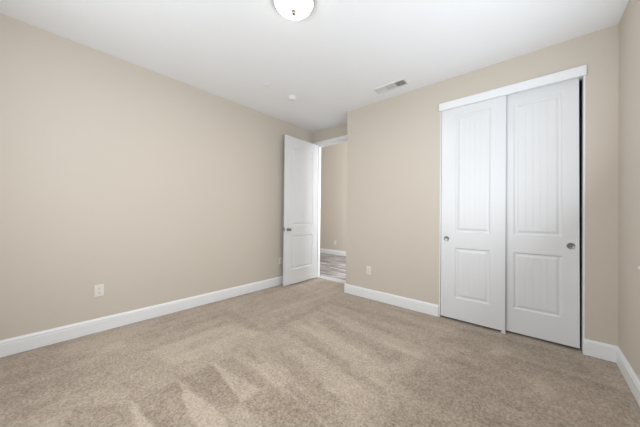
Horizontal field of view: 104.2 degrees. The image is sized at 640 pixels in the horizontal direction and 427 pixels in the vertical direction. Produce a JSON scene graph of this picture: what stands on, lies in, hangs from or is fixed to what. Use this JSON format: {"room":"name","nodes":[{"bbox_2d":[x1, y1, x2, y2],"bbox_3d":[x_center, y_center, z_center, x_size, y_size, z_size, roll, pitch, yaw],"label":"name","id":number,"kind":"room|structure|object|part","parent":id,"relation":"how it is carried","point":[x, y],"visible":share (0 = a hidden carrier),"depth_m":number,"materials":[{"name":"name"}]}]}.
{"room":"empty bedroom","nodes":[
{"label":"empty bedroom","id":0,"kind":"room"},
{"bbox_2d":[0,13,313,353],"bbox_3d":[-1.548,-0.178,3.222,0.115,2.792,4.389,0,-1,41],"label":"wall","id":1,"kind":"structure","parent":0,"point":[152,188],"depth_m":2.53,"materials":[{"name":"paint"}]},
{"bbox_2d":[94,284,103,296],"bbox_3d":[-2.159,0.753,2.435,0.008,0.115,0.070,0,-1,41],"label":"wall outlet","id":2,"kind":"object","parent":1,"relation":"attached to","point":[99,289],"visible":1,"depth_m":2.43,"materials":[{"name":"plastic"}]},
{"bbox_2d":[0,276,282,357],"bbox_3d":[-1.518,1.101,3.163,0.015,0.133,4.174,0,-1,41],"label":"baseboard","id":3,"kind":"structure","parent":1,"relation":"attached to","point":[18,344],"depth_m":2.53,"materials":[{"name":"paint"}]},
{"bbox_2d":[0,0,628,132],"bbox_3d":[0.056,-1.617,2.110,3.986,0.100,4.790,0,-1,41],"label":"ceiling","id":4,"kind":"structure","parent":0,"point":[332,59],"depth_m":2.23,"materials":[{"name":"white paint"}]},
{"bbox_2d":[288,95,296,100],"bbox_3d":[-0.375,-1.541,3.340,0.120,0.042,0.120,0,-1,41],"label":"smoke detector","id":5,"kind":"object","parent":4,"relation":"attached to","point":[290,97],"visible":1,"depth_m":3.30,"materials":[{"name":"white plastic"}]},
{"bbox_2d":[273,0,313,19],"bbox_3d":[-0.193,-1.517,1.834,0.302,0.110,0.302,0,-1,41],"label":"ceiling light","id":6,"kind":"object","parent":4,"relation":"attached to","point":[290,9],"visible":1,"depth_m":1.82,"materials":[{"name":"white glass"}]},
{"bbox_2d":[373,78,408,94],"bbox_3d":[0.860,-1.546,3.038,0.400,0.009,0.150,0,-1,41],"label":"ceiling vent","id":7,"kind":"object","parent":4,"relation":"in","point":[402,82],"visible":1,"depth_m":3.03,"materials":[{"name":"metal"}]},
{"bbox_2d":[0,277,639,426],"bbox_3d":[-0.103,1.177,1.967,3.721,0.011,4.240,0,-1,41],"label":"floor","id":8,"kind":"structure","parent":0,"point":[310,352],"depth_m":1.84,"materials":[{"name":"carpet"}]},
{"bbox_2d":[316,275,345,283],"bbox_3d":[0.277,1.199,4.466,0.822,0.017,0.178,0,-1,41],"label":"threshold","id":9,"kind":"object","parent":8,"relation":"on","point":[320,276],"visible":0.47,"depth_m":4.49,"materials":[{"name":"white wood"}]},
{"bbox_2d":[314,123,346,142],"bbox_3d":[-0.508,-0.506,5.157,5.300,3.500,0.115,0,-1,41],"label":"wall","id":10,"kind":"structure","parent":0,"point":[340,130],"depth_m":4.49,"materials":[{"name":"paint"}]},
{"bbox_2d":[313,135,346,275],"bbox_3d":[0.287,-0.085,4.454,1.072,2.565,0.159,0,-1,41],"label":"door frame","id":11,"kind":"structure","parent":10,"relation":"attached to","point":[343,140],"depth_m":4.72,"materials":[{"name":"paint"}]},
{"bbox_2d":[283,135,317,285],"bbox_3d":[-0.314,-0.048,4.341,0.191,2.448,0.813,0,-1,40],"label":"door","id":12,"kind":"structure","parent":11,"relation":"attached to","point":[300,156],"depth_m":4.28,"materials":[{"name":"paint"}]},
{"bbox_3d":[-0.302,-0.455,4.333,0.010,1.310,0.531,0,-1,40],"label":"panel","id":13,"kind":"part","parent":12,"relation":"part of","materials":[{"name":"paint"}]},
{"bbox_3d":[-0.314,0.655,4.324,0.010,0.560,0.531,0,-1,40],"label":"panel","id":14,"kind":"part","parent":12,"relation":"part of","materials":[{"name":"paint"}]},
{"bbox_2d":[320,253,345,280],"bbox_3d":[0.339,1.242,6.058,5.400,0.056,2.340,0,-1,41],"label":"floor","id":15,"kind":"structure","parent":0,"point":[334,266],"depth_m":5.70,"materials":[{"name":"grey wood"}]},
{"bbox_2d":[320,142,346,251],"bbox_3d":[1.062,-0.475,6.953,5.500,3.500,0.115,0,-1,41],"label":"wall","id":16,"kind":"structure","parent":0,"point":[333,157],"depth_m":7.45,"materials":[{"name":"paint"}]},
{"bbox_2d":[320,248,345,255],"bbox_3d":[1.002,1.158,6.891,5.300,0.133,0.015,0,-1,41],"label":"baseboard","id":17,"kind":"structure","parent":16,"relation":"attached to","point":[327,251],"depth_m":7.41,"materials":[{"name":"paint"}]},
{"bbox_2d":[346,24,618,354],"bbox_3d":[1.533,-0.147,3.035,2.672,2.793,0.382,0,-1,41],"label":"wall","id":18,"kind":"structure","parent":0,"point":[393,205],"depth_m":2.97,"materials":[{"name":"paint"}]},
{"bbox_2d":[366,266,370,274],"bbox_3d":[0.685,0.799,3.501,0.070,0.115,0.008,0,-1,41],"label":"wall outlet","id":19,"kind":"object","parent":18,"relation":"attached to","point":[368,270],"visible":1,"depth_m":3.50,"materials":[{"name":"plastic"}]},
{"bbox_2d":[344,284,438,316],"bbox_3d":[0.874,1.128,3.326,1.334,0.133,0.015,0,-1,41],"label":"baseboard","id":20,"kind":"structure","parent":18,"relation":"attached to","point":[412,304],"depth_m":3.23,"materials":[{"name":"paint"}]},
{"bbox_2d":[441,95,505,330],"bbox_3d":[1.645,-0.012,2.706,0.600,2.380,0.038,0,-1,41],"label":"door","id":21,"kind":"structure","parent":18,"relation":"in","point":[473,192],"depth_m":2.67,"materials":[{"name":"paint"}]},
{"bbox_3d":[1.638,0.663,2.688,0.327,0.560,0.010,0,-1,41],"label":"panel","id":22,"kind":"part","parent":21,"relation":"part of","materials":[{"name":"paint"}]},
{"bbox_3d":[1.650,-0.447,2.696,0.327,1.310,0.010,0,-1,41],"label":"panel","id":23,"kind":"part","parent":21,"relation":"part of","materials":[{"name":"paint"}]},
{"bbox_2d":[439,76,584,352],"bbox_3d":[1.871,-0.006,2.558,1.162,2.410,0.118,0,-1,41],"label":"closet frame","id":24,"kind":"object","parent":18,"relation":"attached to","point":[582,78],"visible":0.67,"depth_m":2.18,"materials":[{"name":"paint"}]},
{"bbox_2d":[439,64,586,111],"bbox_3d":[1.838,-1.231,2.519,1.179,0.084,0.022,0,-1,41],"label":"board","id":25,"kind":"object","parent":18,"relation":"attached to","point":[579,71],"visible":1,"depth_m":2.42,"materials":[{"name":"paint"}]},
{"bbox_2d":[505,78,579,347],"bbox_3d":[2.064,-0.010,2.395,0.598,2.380,0.038,0,-1,41],"label":"door","id":26,"kind":"structure","parent":18,"relation":"in","point":[542,281],"depth_m":2.34,"materials":[{"name":"paint"}]},
{"bbox_3d":[2.073,-0.445,2.382,0.350,1.310,0.010,0,-1,41],"label":"panel","id":27,"kind":"part","parent":26,"relation":"part of","materials":[{"name":"paint"}]},
{"bbox_3d":[2.065,0.665,2.370,0.350,0.560,0.010,0,-1,41],"label":"panel","id":28,"kind":"part","parent":26,"relation":"part of","materials":[{"name":"paint"}]},
{"bbox_3d":[2.235,0.290,2.217,0.057,0.057,0.004,0,-1,41],"label":"finger pull","id":29,"kind":"part","parent":26,"relation":"part of","materials":[{"name":"silver metal"}]},
{"bbox_2d":[583,338,617,362],"bbox_3d":[2.321,1.134,2.060,0.194,0.133,0.015,0,-1,41],"label":"baseboard","id":30,"kind":"structure","parent":18,"relation":"attached to","point":[596,349],"depth_m":2.06,"materials":[{"name":"paint"}]},
{"bbox_2d":[579,80,581,326],"bbox_3d":[1.827,-0.142,3.197,2.672,2.793,0.783,0,-1,41],"label":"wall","id":31,"kind":"structure","parent":0,"point":[580,82],"depth_m":2.71,"materials":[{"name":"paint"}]},
{"bbox_2d":[618,0,639,379],"bbox_3d":[1.454,-0.165,0.828,0.115,2.793,4.740,0,-1,41],"label":"wall","id":32,"kind":"structure","parent":0,"point":[629,24],"depth_m":1.77,"materials":[{"name":"paint"}]},
{"bbox_2d":[616,346,639,406],"bbox_3d":[1.145,1.110,0.579,0.015,0.133,3.792,0,-1,41],"label":"baseboard","id":33,"kind":"structure","parent":32,"relation":"attached to","point":[628,373],"depth_m":1.72,"materials":[{"name":"paint"}]}
]}

